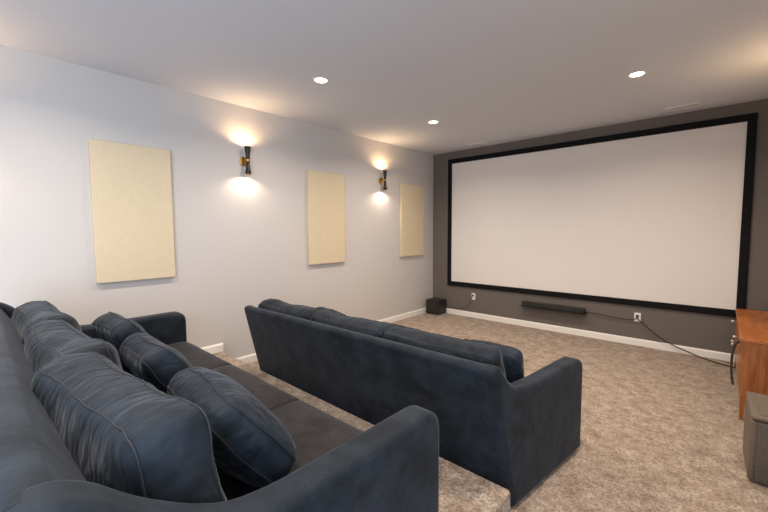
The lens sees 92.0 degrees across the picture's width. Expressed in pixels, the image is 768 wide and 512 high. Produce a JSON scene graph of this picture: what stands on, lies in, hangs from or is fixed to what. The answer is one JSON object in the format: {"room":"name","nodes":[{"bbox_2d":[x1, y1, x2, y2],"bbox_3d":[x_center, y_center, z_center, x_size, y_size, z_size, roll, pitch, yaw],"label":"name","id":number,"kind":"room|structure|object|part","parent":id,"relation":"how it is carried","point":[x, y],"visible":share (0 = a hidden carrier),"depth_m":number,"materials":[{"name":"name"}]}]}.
{"room":"home theater","nodes":[
{"label":"home theater","id":0,"kind":"room"},
{"bbox_2d":[0,45,432,357],"bbox_3d":[-2.022,-0.180,3.777,0.120,2.890,8.840,3,5,42],"label":"wall","id":1,"kind":"structure","parent":0,"point":[241,240],"depth_m":3.84,"materials":[{"name":"grey paint"}]},
{"bbox_2d":[88,139,175,283],"bbox_3d":[-2.264,-0.389,3.373,0.044,1.220,0.619,3,5,42],"label":"acoustic panel","id":2,"kind":"object","parent":1,"relation":"attached to","point":[131,186],"visible":1,"depth_m":3.33,"materials":[{"name":"fabric"}]},
{"bbox_2d":[201,343,222,353],"bbox_3d":[-3.307,1.118,2.344,0.014,0.090,4.614,3,5,42],"label":"baseboard","id":3,"kind":"structure","parent":1,"relation":"attached to","point":[216,348],"depth_m":3.97,"materials":[{"name":"white paint"}]},
{"bbox_2d":[239,146,251,174],"bbox_3d":[-1.516,-1.050,4.092,0.130,0.303,0.104,3,5,42],"label":"wall sconce","id":4,"kind":"object","parent":1,"relation":"attached to","point":[244,161],"visible":1,"depth_m":4.06,"materials":[{"name":"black metal"}]},
{"bbox_3d":[-1.495,-1.122,4.067,0.070,0.148,0.070,3,5,42],"label":"lamp shade","id":5,"kind":"part","parent":4,"relation":"part of","materials":[{"name":"black metal"}]},
{"bbox_3d":[-1.494,-0.975,4.077,0.070,0.148,0.070,3,5,42],"label":"lamp shade","id":6,"kind":"part","parent":4,"relation":"part of","materials":[{"name":"black metal"}]},
{"bbox_2d":[306,170,344,264],"bbox_3d":[-0.772,-0.510,5.011,0.044,1.220,0.619,3,5,42],"label":"acoustic panel","id":7,"kind":"object","parent":1,"relation":"attached to","point":[325,190],"visible":1,"depth_m":4.97,"materials":[{"name":"fabric"}]},
{"bbox_2d":[236,308,425,362],"bbox_3d":[-0.413,1.093,5.531,0.014,0.090,3.986,3,5,42],"label":"baseboard","id":8,"kind":"structure","parent":1,"relation":"attached to","point":[250,358],"depth_m":6.13,"materials":[{"name":"white paint"}]},
{"bbox_2d":[378,170,386,189],"bbox_3d":[-0.006,-1.172,5.748,0.130,0.303,0.104,3,5,42],"label":"wall sconce","id":9,"kind":"object","parent":1,"relation":"attached to","point":[380,180],"visible":1,"depth_m":5.71,"materials":[{"name":"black metal"}]},
{"bbox_3d":[0.015,-1.245,5.724,0.070,0.148,0.070,3,5,42],"label":"lamp shade","id":10,"kind":"part","parent":9,"relation":"part of","materials":[{"name":"black metal"}]},
{"bbox_2d":[400,183,423,256],"bbox_3d":[0.483,-0.611,6.387,0.044,1.220,0.619,3,5,42],"label":"acoustic panel","id":11,"kind":"object","parent":1,"relation":"attached to","point":[411,196],"visible":1,"depth_m":6.34,"materials":[{"name":"fabric"}]},
{"bbox_2d":[213,352,509,511],"bbox_3d":[-2.110,1.337,1.268,3.250,0.210,4.614,3,5,42],"label":"platform","id":12,"kind":"structure","parent":0,"point":[460,489],"depth_m":1.94,"materials":[{"name":"carpet"}]},
{"bbox_2d":[0,300,438,511],"bbox_3d":[-1.125,0.739,1.845,2.600,0.895,1.155,3,5,42],"label":"sofa","id":13,"kind":"object","parent":12,"relation":"on","point":[79,432],"visible":0.96,"depth_m":1.00,"materials":[{"name":"fabric"}]},
{"bbox_2d":[11,301,81,343],"bbox_3d":[-1.930,0.539,2.144,0.804,0.497,0.284,3,14,40],"label":"cushion","id":14,"kind":"object","parent":13,"relation":"on","point":[26,315],"depth_m":2.05,"materials":[{"name":"fabric"}]},
{"bbox_2d":[24,320,122,372],"bbox_3d":[-1.346,0.567,1.624,0.812,0.497,0.289,3,14,39],"label":"cushion","id":15,"kind":"object","parent":13,"relation":"on","point":[46,341],"depth_m":1.49,"materials":[{"name":"fabric"}]},
{"bbox_3d":[-2.045,0.686,2.675,0.120,0.869,1.142,3,5,42],"label":"arm","id":16,"kind":"part","parent":13,"relation":"part of","materials":[{"name":"fabric"}]},
{"bbox_2d":[91,311,148,368],"bbox_3d":[-1.638,0.558,2.389,0.466,0.380,0.287,3,5,36],"label":"throw pillow","id":17,"kind":"object","parent":13,"relation":"on","point":[113,328],"visible":0.5,"depth_m":2.24,"materials":[{"name":"fabric"}]},
{"bbox_2d":[30,353,226,502],"bbox_3d":[-0.765,0.587,1.088,0.810,0.495,0.283,3,13,35],"label":"cushion","id":18,"kind":"object","parent":13,"relation":"on","point":[110,427],"depth_m":0.88,"materials":[{"name":"fabric"}]},
{"bbox_2d":[119,332,192,394],"bbox_3d":[-1.104,0.585,1.869,0.474,0.376,0.296,3,5,39],"label":"throw pillow","id":19,"kind":"object","parent":13,"relation":"on","point":[150,360],"visible":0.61,"depth_m":1.70,"materials":[{"name":"fabric"}]},
{"bbox_2d":[121,342,231,376],"bbox_3d":[-1.628,0.790,2.466,0.783,0.141,0.920,3,5,42],"label":"seat cushion","id":20,"kind":"object","parent":13,"relation":"on","point":[196,356],"depth_m":2.62,"materials":[{"name":"fabric"}]},
{"bbox_3d":[-0.210,0.792,1.010,0.120,0.869,1.142,3,5,42],"label":"arm","id":21,"kind":"part","parent":13,"relation":"part of","materials":[{"name":"fabric"}]},
{"bbox_2d":[167,367,295,486],"bbox_3d":[-0.562,0.608,1.357,0.329,0.378,0.487,-4,5,-43],"label":"throw pillow","id":22,"kind":"object","parent":13,"relation":"on","point":[251,444],"visible":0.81,"depth_m":1.20,"materials":[{"name":"fabric"}]},
{"bbox_2d":[210,365,298,409],"bbox_3d":[-1.046,0.824,1.938,0.783,0.141,0.920,3,5,42],"label":"seat cushion","id":23,"kind":"object","parent":13,"relation":"on","point":[271,396],"depth_m":2.10,"materials":[{"name":"fabric"}]},
{"bbox_2d":[216,400,362,500],"bbox_3d":[-0.464,0.857,1.410,0.783,0.141,0.920,3,5,42],"label":"seat cushion","id":24,"kind":"object","parent":13,"relation":"on","point":[314,432],"depth_m":1.61,"materials":[{"name":"fabric"}]},
{"bbox_2d":[0,0,767,154],"bbox_3d":[-0.299,-1.572,2.103,4.800,0.100,8.840,3,5,42],"label":"ceiling","id":25,"kind":"structure","parent":0,"point":[492,72],"depth_m":2.92,"materials":[{"name":"white paint"}]},
{"bbox_2d":[313,77,328,83],"bbox_3d":[-0.578,-1.607,3.393,0.148,0.006,0.148,3,5,42],"label":"recessed light","id":26,"kind":"object","parent":25,"relation":"in","point":[320,80],"visible":1,"depth_m":3.39,"materials":[{"name":"white plastic"}]},
{"bbox_2d":[428,120,438,123],"bbox_3d":[0.628,-1.705,4.724,0.148,0.006,0.148,3,5,42],"label":"recessed light","id":27,"kind":"object","parent":25,"relation":"in","point":[431,121],"visible":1,"depth_m":4.73,"materials":[{"name":"white"}]},
{"bbox_2d":[467,142,486,145],"bbox_3d":[1.487,-1.788,5.934,0.300,0.015,0.120,3,5,42],"label":"ceiling vent","id":28,"kind":"object","parent":25,"relation":"in","point":[478,143],"visible":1,"depth_m":5.93,"materials":[{"name":"white metal"}]},
{"bbox_2d":[627,71,646,77],"bbox_3d":[2.248,-1.614,3.296,0.148,0.006,0.148,3,5,42],"label":"recessed light","id":29,"kind":"object","parent":25,"relation":"in","point":[635,74],"visible":1,"depth_m":3.30,"materials":[{"name":"white"}]},
{"bbox_2d":[665,102,699,111],"bbox_3d":[3.362,-1.676,4.179,0.300,0.015,0.120,3,5,42],"label":"ceiling vent","id":30,"kind":"object","parent":25,"relation":"in","point":[697,103],"visible":1,"depth_m":4.16,"materials":[{"name":"white plastic"}]},
{"bbox_2d":[247,313,767,511],"bbox_3d":[-0.283,1.411,2.309,4.800,0.100,8.840,3,5,42],"label":"floor","id":31,"kind":"structure","parent":0,"point":[662,430],"depth_m":2.80,"materials":[{"name":"carpet"}]},
{"bbox_2d":[244,298,581,506],"bbox_3d":[-0.021,0.873,3.037,2.741,0.870,1.075,3,5,41],"label":"sofa","id":32,"kind":"object","parent":31,"relation":"on","point":[512,436],"visible":0.95,"depth_m":2.26,"materials":[{"name":"fabric"}]},
{"bbox_3d":[-0.957,0.835,3.845,0.118,0.820,1.082,2,5,32],"label":"arm","id":33,"kind":"part","parent":32,"relation":"part of","materials":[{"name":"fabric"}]},
{"bbox_2d":[258,299,317,319],"bbox_3d":[-0.819,0.650,3.375,0.821,0.479,0.270,3,22,41],"label":"cushion","id":34,"kind":"object","parent":32,"relation":"on","point":[300,311],"depth_m":3.24,"materials":[{"name":"fabric"}]},
{"bbox_2d":[320,308,345,315],"bbox_3d":[-0.468,0.683,3.521,0.239,0.356,0.427,-4,5,-44],"label":"throw pillow","id":35,"kind":"object","parent":32,"relation":"on","point":[332,310],"visible":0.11,"depth_m":3.47,"materials":[{"name":"fabric"}]},
{"bbox_2d":[310,310,392,337],"bbox_3d":[-0.227,0.688,2.857,0.825,0.474,0.261,3,22,41],"label":"cushion","id":36,"kind":"object","parent":32,"relation":"on","point":[379,329],"depth_m":2.72,"materials":[{"name":"fabric"}]},
{"bbox_2d":[383,326,505,376],"bbox_3d":[0.365,0.722,2.345,0.830,0.482,0.269,3,22,41],"label":"cushion","id":37,"kind":"object","parent":32,"relation":"on","point":[481,352],"depth_m":2.19,"materials":[{"name":"fabric"}]},
{"bbox_2d":[464,339,524,382],"bbox_3d":[0.714,0.747,2.473,0.435,0.366,0.235,3,5,38],"label":"throw pillow","id":38,"kind":"object","parent":32,"relation":"on","point":[513,360],"visible":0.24,"depth_m":2.30,"materials":[{"name":"fabric"}]},
{"bbox_3d":[0.909,0.938,2.227,1.082,0.820,0.118,-4,5,-40],"label":"arm","id":39,"kind":"part","parent":32,"relation":"part of","materials":[{"name":"fabric"}]},
{"bbox_2d":[426,297,445,314],"bbox_3d":[0.947,0.915,6.747,0.270,0.265,0.272,3,5,42],"label":"subwoofer","id":40,"kind":"object","parent":31,"relation":"on","point":[434,305],"visible":1,"depth_m":6.65,"materials":[{"name":"black plastic"}]},
{"bbox_2d":[426,300,437,313],"bbox_3d":[0.860,0.914,6.651,0.244,0.220,0.014,3,5,42],"label":"grille","id":41,"kind":"object","parent":40,"relation":"attached to","point":[431,305],"depth_m":6.64,"materials":[{"name":"black fabric"}]},
{"bbox_2d":[637,317,735,367],"bbox_3d":[3.637,1.005,4.354,0.115,0.387,1.168,-3,5,-34],"label":"cable","id":42,"kind":"object","parent":31,"relation":"on","point":[637,317],"visible":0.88,"depth_m":4.48,"materials":[{"name":"black rubber"}]},
{"bbox_2d":[731,308,767,419],"bbox_3d":[3.454,0.943,3.373,0.449,0.650,1.522,3,5,42],"label":"sideboard","id":43,"kind":"object","parent":31,"relation":"on","point":[751,354],"visible":0.91,"depth_m":2.92,"materials":[{"name":"brown wood"}]},
{"bbox_2d":[730,339,739,384],"bbox_3d":[2.922,0.883,3.091,0.052,0.386,0.116,3,5,42],"label":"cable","id":44,"kind":"object","parent":43,"relation":"hanging from","point":[737,341],"visible":1,"depth_m":3.08,"materials":[{"name":"black rubber"}]},
{"bbox_3d":[3.577,0.908,3.756,0.020,0.264,0.729,3,5,42],"label":"door","id":45,"kind":"part","parent":43,"relation":"part of","materials":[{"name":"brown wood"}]},
{"bbox_3d":[3.083,0.948,3.214,0.020,0.264,0.729,3,5,42],"label":"door","id":46,"kind":"part","parent":43,"relation":"part of","materials":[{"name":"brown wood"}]},
{"bbox_3d":[3.082,0.734,3.199,0.020,0.153,0.729,3,5,42],"label":"drawer","id":47,"kind":"part","parent":43,"relation":"part of","materials":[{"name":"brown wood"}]},
{"bbox_3d":[2.851,1.200,2.951,0.040,0.200,0.040,3,5,42],"label":"leg","id":48,"kind":"part","parent":43,"relation":"part of","materials":[{"name":"brown wood"}]},
{"bbox_3d":[2.970,0.900,2.801,0.400,0.438,0.020,3,5,42],"label":"panel","id":49,"kind":"part","parent":43,"relation":"part of","materials":[{"name":"brown wood"}]},
{"bbox_2d":[743,391,767,485],"bbox_3d":[2.451,1.132,2.235,0.382,0.415,0.461,3,5,41],"label":"speaker","id":50,"kind":"object","parent":31,"relation":"on","point":[755,434],"visible":1,"depth_m":2.19,"materials":[{"name":"plastic"}]},
{"bbox_3d":[2.319,1.144,2.352,0.030,0.376,0.461,3,5,41],"label":"panel","id":51,"kind":"part","parent":50,"relation":"part of","materials":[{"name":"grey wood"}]},
{"bbox_3d":[2.450,0.945,2.222,0.382,0.026,0.448,3,5,41],"label":"lid","id":52,"kind":"part","parent":50,"relation":"part of","materials":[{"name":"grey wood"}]},
{"bbox_3d":[2.453,0.933,2.219,0.300,0.015,0.380,3,5,41],"label":"panel","id":53,"kind":"part","parent":50,"relation":"part of","materials":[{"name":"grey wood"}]},
{"bbox_2d":[433,99,767,353],"bbox_3d":[2.642,-0.318,5.423,4.560,2.890,0.120,3,5,42],"label":"wall","id":54,"kind":"structure","parent":0,"point":[712,332],"depth_m":4.87,"materials":[{"name":"grey paint"}]},
{"bbox_2d":[519,301,586,314],"bbox_3d":[2.479,0.768,5.491,0.930,0.105,0.113,3,5,42],"label":"soundbar","id":55,"kind":"object","parent":54,"relation":"attached to","point":[552,307],"visible":1,"depth_m":5.42,"materials":[{"name":"black plastic"}]},
{"bbox_2d":[585,312,636,319],"bbox_3d":[3.051,0.799,5.009,0.618,0.066,0.022,3,5,43],"label":"power cable","id":56,"kind":"object","parent":55,"relation":"attached to","point":[585,312],"visible":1,"depth_m":4.98,"materials":[{"name":"black rubber"}]},
{"bbox_2d":[446,308,734,361],"bbox_3d":[2.610,1.083,5.466,4.546,0.090,0.014,3,5,42],"label":"baseboard","id":57,"kind":"structure","parent":54,"relation":"attached to","point":[597,335],"depth_m":5.10,"materials":[{"name":"white paint"}]},
{"bbox_2d":[447,112,757,316],"bbox_3d":[2.583,-0.507,5.356,3.877,2.233,0.034,3,5,42],"label":"projector screen","id":58,"kind":"object","parent":54,"relation":"attached to","point":[660,217],"visible":0.87,"depth_m":4.90,"materials":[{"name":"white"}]},
{"bbox_2d":[634,312,640,321],"bbox_3d":[3.295,0.796,4.822,0.072,0.116,0.009,3,5,42],"label":"wall outlet","id":59,"kind":"object","parent":54,"relation":"attached to","point":[635,314],"visible":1,"depth_m":4.82,"materials":[{"name":"white plastic"}]}
]}

